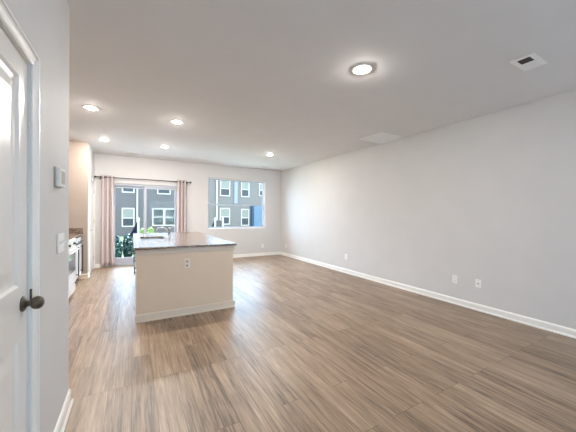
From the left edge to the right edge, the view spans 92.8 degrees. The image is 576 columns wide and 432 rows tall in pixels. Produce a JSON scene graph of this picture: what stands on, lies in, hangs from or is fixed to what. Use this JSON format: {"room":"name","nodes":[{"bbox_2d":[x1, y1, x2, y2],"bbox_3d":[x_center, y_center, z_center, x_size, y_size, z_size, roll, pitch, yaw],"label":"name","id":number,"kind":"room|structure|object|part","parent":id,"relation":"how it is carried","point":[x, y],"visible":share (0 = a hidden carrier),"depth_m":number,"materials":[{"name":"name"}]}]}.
{"room":"empty living room","nodes":[
{"label":"empty living room","id":0,"kind":"room"},
{"bbox_2d":[5,0,68,431],"bbox_3d":[-0.708,-0.030,-0.862,1.317,2.742,5.600,0,1,-30],"label":"wall","id":1,"kind":"structure","parent":0,"point":[45,23],"depth_m":1.51,"materials":[{"name":"beige paint"}]},
{"bbox_2d":[0,0,39,431],"bbox_3d":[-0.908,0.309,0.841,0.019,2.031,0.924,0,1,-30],"label":"trim","id":2,"kind":"structure","parent":1,"relation":"attached to","point":[7,18],"depth_m":1.19,"materials":[{"name":"white paint"}]},
{"bbox_2d":[0,27,44,431],"bbox_3d":[-0.911,0.338,0.845,0.105,1.950,0.771,0,1,-30],"label":"door","id":3,"kind":"structure","parent":1,"relation":"in","point":[14,303],"depth_m":1.06,"materials":[{"name":"white paint"}]},
{"bbox_3d":[-0.941,0.338,0.828,0.035,1.950,0.770,0,1,-30],"label":"panel","id":4,"kind":"part","parent":3,"relation":"part of","materials":[{"name":"white paint"}]},
{"bbox_3d":[-1.058,0.361,1.140,0.070,0.064,0.064,0,1,-30],"label":"knob","id":5,"kind":"part","parent":3,"relation":"part of","materials":[{"name":"grey metal"}]},
{"bbox_2d":[54,166,64,188],"bbox_3d":[-1.326,-0.220,1.596,0.032,0.116,0.132,0,1,-30],"label":"thermostat","id":6,"kind":"object","parent":1,"relation":"attached to","point":[59,174],"visible":1,"depth_m":1.55,"materials":[{"name":"beige plastic"}]},
{"bbox_3d":[-1.336,-0.220,1.590,0.008,0.116,0.132,0,1,-30],"label":"plate","id":7,"kind":"part","parent":6,"relation":"part of","materials":[{"name":"beige plastic"}]},
{"bbox_2d":[57,233,65,253],"bbox_3d":[-1.376,0.164,1.671,0.022,0.116,0.165,0,1,-30],"label":"light switch","id":8,"kind":"object","parent":1,"relation":"attached to","point":[60,237],"visible":1,"depth_m":1.64,"materials":[{"name":"white plastic"}]},
{"bbox_2d":[54,389,73,431],"bbox_3d":[-1.337,1.268,1.596,0.026,0.093,0.786,0,1,-30],"label":"baseboard","id":9,"kind":"structure","parent":1,"relation":"attached to","point":[63,418],"depth_m":1.74,"materials":[{"name":"white paint"}]},
{"bbox_2d":[69,140,87,273],"bbox_3d":[-4.423,-0.116,5.394,0.790,2.742,0.110,0,1,-30],"label":"wall","id":10,"kind":"structure","parent":0,"point":[78,151],"depth_m":5.48,"materials":[{"name":"beige paint"}]},
{"bbox_2d":[77,273,87,278],"bbox_3d":[-4.122,1.210,5.504,0.181,0.093,0.026,0,1,-30],"label":"baseboard","id":11,"kind":"structure","parent":10,"relation":"attached to","point":[82,276],"depth_m":5.50,"materials":[{"name":"beige paint"}]},
{"bbox_2d":[88,144,94,271],"bbox_3d":[-4.414,-0.121,6.069,0.110,2.742,1.055,0,1,-30],"label":"wall","id":12,"kind":"structure","parent":0,"point":[91,155],"depth_m":5.90,"materials":[{"name":"beige paint"}]},
{"bbox_2d":[90,181,93,272],"bbox_3d":[-4.373,0.237,6.117,0.090,2.002,0.781,0,1,-30],"label":"door","id":13,"kind":"structure","parent":12,"relation":"in","point":[91,183],"depth_m":6.16,"materials":[{"name":"white paint"}]},
{"bbox_2d":[89,176,94,272],"bbox_3d":[-4.367,0.205,6.114,0.019,2.090,0.920,0,1,-30],"label":"trim","id":14,"kind":"structure","parent":12,"relation":"attached to","point":[90,178],"depth_m":5.88,"materials":[{"name":"white paint"}]},
{"bbox_2d":[95,153,280,266],"bbox_3d":[-2.804,-0.120,7.681,6.103,2.742,0.160,0,1,-30],"label":"wall","id":15,"kind":"structure","parent":0,"point":[247,240],"depth_m":7.75,"materials":[{"name":"beige paint"}]},
{"bbox_2d":[95,264,108,267],"bbox_3d":[-4.493,1.198,6.633,0.280,0.093,0.026,0,1,-30],"label":"baseboard","id":16,"kind":"structure","parent":15,"relation":"attached to","point":[96,265],"depth_m":6.60,"materials":[{"name":"white paint"}]},
{"bbox_2d":[94,176,191,183],"bbox_3d":[-3.635,-0.919,7.042,2.210,0.080,0.110,0,1,-30],"label":"curtain rod","id":17,"kind":"object","parent":15,"relation":"attached to","point":[94,176],"visible":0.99,"depth_m":6.96,"materials":[{"name":"brown metal"}]},
{"bbox_2d":[101,175,114,265],"bbox_3d":[-4.352,0.108,6.615,0.287,2.175,0.112,0,1,-30],"label":"curtain","id":18,"kind":"object","parent":17,"relation":"hanging from","point":[107,184],"visible":1,"depth_m":6.61,"materials":[{"name":"pink fabric"}]},
{"bbox_2d":[176,180,185,231],"bbox_3d":[-2.886,0.115,7.447,0.256,2.175,0.112,0,1,-30],"label":"curtain","id":19,"kind":"object","parent":17,"relation":"hanging from","point":[181,186],"visible":0.72,"depth_m":7.43,"materials":[{"name":"pink fabric"}]},
{"bbox_2d":[110,183,176,265],"bbox_3d":[-3.704,0.217,7.166,1.590,2.060,0.115,0,1,-30],"label":"door","id":20,"kind":"structure","parent":15,"relation":"in","point":[123,260],"depth_m":7.12,"materials":[{"name":"white plastic"}]},
{"bbox_3d":[-4.043,0.220,7.008,0.755,1.960,0.035,0,1,-30],"label":"sash","id":21,"kind":"part","parent":20,"relation":"part of","materials":[{"name":"grey plastic"}]},
{"bbox_3d":[-3.398,0.224,7.325,0.810,1.960,0.035,0,1,-30],"label":"sash","id":22,"kind":"part","parent":20,"relation":"part of","materials":[{"name":"clear glass"}]},
{"bbox_2d":[208,178,263,228],"bbox_3d":[-1.546,-0.363,8.381,1.800,1.489,0.158,0,1,-30],"label":"window","id":23,"kind":"structure","parent":15,"relation":"in","point":[262,205],"depth_m":8.43,"materials":[{"name":"white plastic"}]},
{"bbox_3d":[-1.533,0.374,8.352,1.800,0.014,0.078,0,1,-30],"label":"sill","id":24,"kind":"part","parent":23,"relation":"part of","materials":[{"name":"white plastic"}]},
{"bbox_3d":[-1.562,0.001,8.407,1.756,0.699,0.030,0,1,-30],"label":"sash","id":25,"kind":"part","parent":23,"relation":"part of","materials":[{"name":"clear glass"}]},
{"bbox_3d":[-1.572,-0.705,8.430,1.756,0.764,0.030,0,1,-30],"label":"sash","id":26,"kind":"part","parent":23,"relation":"part of","materials":[{"name":"clear glass"}]},
{"bbox_2d":[233,252,279,257],"bbox_3d":[-1.617,1.211,8.265,3.113,0.093,0.026,0,1,-30],"label":"baseboard","id":27,"kind":"structure","parent":15,"relation":"attached to","point":[265,253],"depth_m":8.60,"materials":[{"name":"white paint"}]},
{"bbox_2d":[64,254,575,431],"bbox_3d":[-0.015,1.377,2.755,6.103,0.120,11.475,0,1,-30],"label":"floor","id":28,"kind":"structure","parent":0,"point":[303,346],"depth_m":2.47,"materials":[{"name":"brown wood"}]},
{"bbox_2d":[69,238,79,297],"bbox_3d":[-3.558,0.734,4.051,0.686,1.080,0.732,0,1,-30],"label":"range","id":29,"kind":"object","parent":28,"relation":"on","point":[72,241],"visible":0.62,"depth_m":4.23,"materials":[{"name":"white metal"}]},
{"bbox_3d":[-3.317,0.752,4.188,0.024,0.517,0.672,0,1,-30],"label":"oven door","id":30,"kind":"part","parent":29,"relation":"part of","materials":[{"name":"silver metal"}]},
{"bbox_3d":[-3.321,1.115,4.190,0.022,0.190,0.672,0,1,-30],"label":"drawer","id":31,"kind":"part","parent":29,"relation":"part of","materials":[{"name":"silver metal"}]},
{"bbox_3d":[-3.314,0.421,4.185,0.022,0.128,0.672,0,1,-30],"label":"control panel","id":32,"kind":"part","parent":29,"relation":"part of","materials":[{"name":"white ceramic"}]},
{"bbox_2d":[75,243,78,278],"bbox_3d":[-3.934,0.826,4.625,0.600,0.880,0.559,0,1,-30],"label":"base cabinet","id":33,"kind":"object","parent":28,"relation":"on","point":[76,243],"visible":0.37,"depth_m":4.96,"materials":[{"name":"white paint"}]},
{"bbox_2d":[69,228,82,237],"bbox_3d":[-4.081,0.312,4.863,0.582,0.132,1.159,0,1,-30],"label":"countertop","id":34,"kind":"structure","parent":33,"relation":"on","point":[73,232],"depth_m":5.39,"materials":[{"name":"brown stone"}]},
{"bbox_3d":[-3.808,0.829,4.966,0.045,0.530,0.018,0,1,-30],"label":"bar pull","id":35,"kind":"part","parent":33,"relation":"part of","materials":[{"name":"black"}]},
{"bbox_2d":[75,236,83,278],"bbox_3d":[-4.212,0.819,5.115,0.600,0.880,0.561,0,1,-30],"label":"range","id":36,"kind":"object","parent":28,"relation":"on","point":[78,239],"visible":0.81,"depth_m":5.29,"materials":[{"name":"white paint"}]},
{"bbox_3d":[-3.992,0.846,5.224,0.020,0.600,0.493,0,1,-30],"label":"door","id":37,"kind":"part","parent":36,"relation":"part of","materials":[{"name":"white paint"}]},
{"bbox_2d":[133,238,234,323],"bbox_3d":[-1.937,0.842,4.721,1.263,0.884,2.576,0,1,-30],"label":"kitchen island","id":38,"kind":"object","parent":28,"relation":"on","point":[165,289],"visible":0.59,"depth_m":3.58,"materials":[{"name":"beige paint"}]},
{"bbox_2d":[133,232,235,250],"bbox_3d":[-1.937,0.384,4.724,1.273,0.030,2.650,0,1,-30],"label":"island countertop","id":39,"kind":"structure","parent":38,"relation":"on","point":[177,239],"depth_m":4.08,"materials":[{"name":"stone"}]},
{"bbox_2d":[155,226,175,236],"bbox_3d":[-2.116,0.273,4.747,0.326,0.190,0.056,0,1,-30],"label":"faucet","id":40,"kind":"object","parent":39,"relation":"on","point":[169,228],"visible":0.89,"depth_m":4.76,"materials":[{"name":"grey metal"}]},
{"bbox_3d":[-1.301,0.447,3.613,1.238,0.066,0.022,0,1,-30],"label":"trim","id":41,"kind":"part","parent":38,"relation":"part of","materials":[{"name":"beige paint"}]},
{"bbox_3d":[-1.933,1.236,4.729,1.246,0.096,2.576,0,1,-30],"label":"trim","id":42,"kind":"part","parent":38,"relation":"part of","materials":[{"name":"beige paint"}]},
{"bbox_2d":[184,259,189,267],"bbox_3d":[-1.327,0.624,3.607,0.076,0.122,0.009,0,1,-30],"label":"power outlet","id":43,"kind":"object","parent":38,"relation":"attached to","point":[186,261],"visible":1,"depth_m":3.60,"materials":[{"name":"beige plastic"}]},
{"bbox_2d":[67,0,575,170],"bbox_3d":[0.006,-1.494,2.740,6.103,0.140,11.495,0,1,-30],"label":"ceiling","id":44,"kind":"structure","parent":0,"point":[247,81],"depth_m":2.67,"materials":[{"name":"paint"}]},
{"bbox_2d":[82,105,99,110],"bbox_3d":[-2.654,-1.449,3.697,0.200,0.016,0.200,0,1,-30],"label":"recessed light","id":45,"kind":"object","parent":44,"relation":"in","point":[88,107],"visible":1,"depth_m":3.68,"materials":[{"name":"white plastic"}]},
{"bbox_2d":[170,120,183,123],"bbox_3d":[-1.712,-1.445,4.235,0.200,0.016,0.200,0,1,-30],"label":"recessed light","id":46,"kind":"object","parent":44,"relation":"in","point":[171,121],"visible":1,"depth_m":4.21,"materials":[{"name":"white plastic"}]},
{"bbox_2d":[351,64,372,74],"bbox_3d":[0.716,-1.409,2.652,0.200,0.016,0.200,0,1,-30],"label":"recessed light","id":47,"kind":"object","parent":44,"relation":"in","point":[361,69],"visible":1,"depth_m":2.64,"materials":[{"name":"white plastic"}]},
{"bbox_2d":[359,132,403,143],"bbox_3d":[1.707,-1.421,5.008,0.600,0.012,0.540,0,1,-30],"label":"ceiling vent","id":48,"kind":"object","parent":44,"relation":"in","point":[381,137],"visible":1,"depth_m":4.96,"materials":[{"name":"white metal"}]},
{"bbox_2d":[510,53,546,70],"bbox_3d":[2.193,-1.398,2.499,0.300,0.008,0.170,0,1,-30],"label":"ceiling vent","id":49,"kind":"object","parent":44,"relation":"in","point":[530,61],"visible":1,"depth_m":2.49,"materials":[{"name":"white metal"}]},
{"bbox_2d":[280,90,575,329],"bbox_3d":[2.584,-0.042,4.216,0.150,2.742,11.185,0,1,-30],"label":"wall","id":50,"kind":"structure","parent":0,"point":[490,198],"depth_m":4.08,"materials":[{"name":"beige paint"}]},
{"bbox_2d":[280,251,575,338],"bbox_3d":[2.495,1.282,4.184,0.026,0.093,11.185,0,1,-30],"label":"baseboard","id":51,"kind":"structure","parent":50,"relation":"attached to","point":[551,327],"depth_m":4.04,"materials":[{"name":"white paint"}]},
{"bbox_2d":[452,275,457,283],"bbox_3d":[2.525,0.957,4.150,0.009,0.122,0.076,0,1,-30],"label":"power outlet","id":52,"kind":"object","parent":50,"relation":"attached to","point":[454,277],"visible":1,"depth_m":4.14,"materials":[{"name":"white plastic"}]},
{"bbox_2d":[475,279,480,287],"bbox_3d":[2.679,0.954,3.866,0.022,0.115,0.074,0,1,-30],"label":"cable jack","id":53,"kind":"object","parent":50,"relation":"attached to","point":[477,282],"visible":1,"depth_m":3.86,"materials":[{"name":"white plastic"}]},
{"label":"outside","id":54,"kind":"structure","parent":0,"visible":0},
{"bbox_3d":[-4.398,1.628,17.870,42.000,0.450,19.015,0,1,-30],"label":"ground","id":55,"kind":"structure","parent":54,"visible":0},
{"bbox_2d":[115,235,122,257],"bbox_3d":[-5.435,1.046,8.658,0.411,0.885,0.428,0,1,-30],"label":"shrub","id":56,"kind":"object","parent":55,"relation":"on","point":[118,243],"visible":0.51,"depth_m":8.61,"materials":[{"name":"teal plant"}]},
{"bbox_2d":[122,234,132,256],"bbox_3d":[-5.361,1.043,9.203,0.414,0.896,0.429,1,0,9],"label":"shrub","id":57,"kind":"object","parent":55,"relation":"on","point":[127,243],"visible":0.91,"depth_m":9.11,"materials":[{"name":"teal plant"}]},
{"bbox_2d":[130,217,139,236],"bbox_3d":[-5.853,0.778,10.487,0.335,1.445,0.110,0,1,-30],"label":"fence post","id":58,"kind":"object","parent":55,"relation":"on","point":[136,229],"visible":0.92,"depth_m":10.49,"materials":[{"name":"white plastic"}]},
{"bbox_3d":[-5.895,0.825,10.464,0.240,1.250,0.030,0,1,-30],"label":"wing panel","id":59,"kind":"part","parent":58,"relation":"part of","materials":[{"name":"black"}]},
{"bbox_3d":[-5.755,0.778,10.543,0.110,1.445,0.110,0,1,-30],"label":"post","id":60,"kind":"part","parent":58,"relation":"part of","materials":[{"name":"white plastic"}]},
{"bbox_2d":[147,227,154,232],"bbox_3d":[-6.027,0.982,12.052,0.401,1.031,0.399,0,1,-30],"label":"shrub","id":61,"kind":"object","parent":55,"relation":"on","point":[150,229],"visible":0.19,"depth_m":12.02,"materials":[{"name":"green plant"}]},
{"bbox_2d":[115,180,261,235],"bbox_3d":[-11.358,-1.529,29.151,27.800,6.450,8.850,0,1,-30],"label":"apartment building","id":62,"kind":"structure","parent":55,"relation":"on","point":[129,202],"depth_m":25.08,"materials":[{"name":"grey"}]},
{"bbox_3d":[-13.571,-2.381,23.299,0.750,0.610,0.015,0,1,-30],"label":"pane","id":63,"kind":"part","parent":62,"relation":"part of","materials":[{"name":"grey"}]},
{"bbox_3d":[-13.597,0.519,23.323,0.750,0.610,0.015,0,1,-30],"label":"pane","id":64,"kind":"part","parent":62,"relation":"part of","materials":[{"name":"grey glass"}]},
{"bbox_3d":[-13.591,-0.231,23.317,0.750,0.730,0.015,0,1,-30],"label":"pane","id":65,"kind":"part","parent":62,"relation":"part of","materials":[{"name":"glass"}]},
{"bbox_3d":[-11.162,0.462,24.704,1.730,0.645,0.015,0,1,-30],"label":"pane","id":66,"kind":"part","parent":62,"relation":"part of","materials":[{"name":"glass"}]},
{"bbox_3d":[-11.155,-0.263,24.698,1.730,0.645,0.015,0,1,-30],"label":"pane","id":67,"kind":"part","parent":62,"relation":"part of","materials":[{"name":"glass"}]},
{"bbox_3d":[-11.157,-2.350,24.669,0.920,0.610,0.015,0,1,-30],"label":"pane","id":68,"kind":"part","parent":62,"relation":"part of","materials":[{"name":"grey"}]},
{"bbox_3d":[-6.294,-2.385,27.404,0.840,0.625,0.015,0,1,-30],"label":"pane","id":69,"kind":"part","parent":62,"relation":"part of","materials":[{"name":"grey"}]},
{"bbox_3d":[-6.287,-3.150,27.398,0.840,0.745,0.015,0,1,-30],"label":"pane","id":70,"kind":"part","parent":62,"relation":"part of","materials":[{"name":"glass"}]},
{"bbox_3d":[-6.320,0.442,27.428,0.840,0.630,0.015,0,1,-30],"label":"pane","id":71,"kind":"part","parent":62,"relation":"part of","materials":[{"name":"grey glass"}]},
{"bbox_3d":[-6.313,-0.328,27.421,0.840,0.750,0.015,0,1,-30],"label":"pane","id":72,"kind":"part","parent":62,"relation":"part of","materials":[{"name":"glass"}]},
{"bbox_3d":[-5.304,-2.618,27.931,0.360,2.760,0.080,0,1,-30],"label":"blue panel","id":73,"kind":"part","parent":62,"relation":"part of","materials":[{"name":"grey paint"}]},
{"bbox_3d":[-4.450,-2.382,28.451,0.720,0.635,0.015,0,1,-30],"label":"pane","id":74,"kind":"part","parent":62,"relation":"part of","materials":[{"name":"grey glass"}]},
{"bbox_3d":[-4.443,-3.157,28.444,0.720,0.755,0.015,0,1,-30],"label":"pane","id":75,"kind":"part","parent":62,"relation":"part of","materials":[{"name":"glass"}]},
{"bbox_3d":[-4.468,0.570,28.480,0.700,0.670,0.015,0,1,-30],"label":"pane","id":76,"kind":"part","parent":62,"relation":"part of","materials":[{"name":"grey glass"}]},
{"bbox_3d":[-4.461,-0.239,28.473,0.700,0.790,0.015,0,1,-30],"label":"pane","id":77,"kind":"part","parent":62,"relation":"part of","materials":[{"name":"glass"}]},
{"bbox_2d":[212,218,223,226],"bbox_3d":[-3.131,0.790,12.032,0.635,1.445,0.110,0,1,-30],"label":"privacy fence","id":78,"kind":"object","parent":55,"relation":"on","point":[217,223],"visible":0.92,"depth_m":12.05,"materials":[{"name":"white plastic"}]},
{"bbox_3d":[-3.051,0.828,12.078,0.260,1.270,0.030,0,1,-30],"label":"board panel","id":79,"kind":"part","parent":78,"relation":"part of","materials":[{"name":"grey"}]}
]}

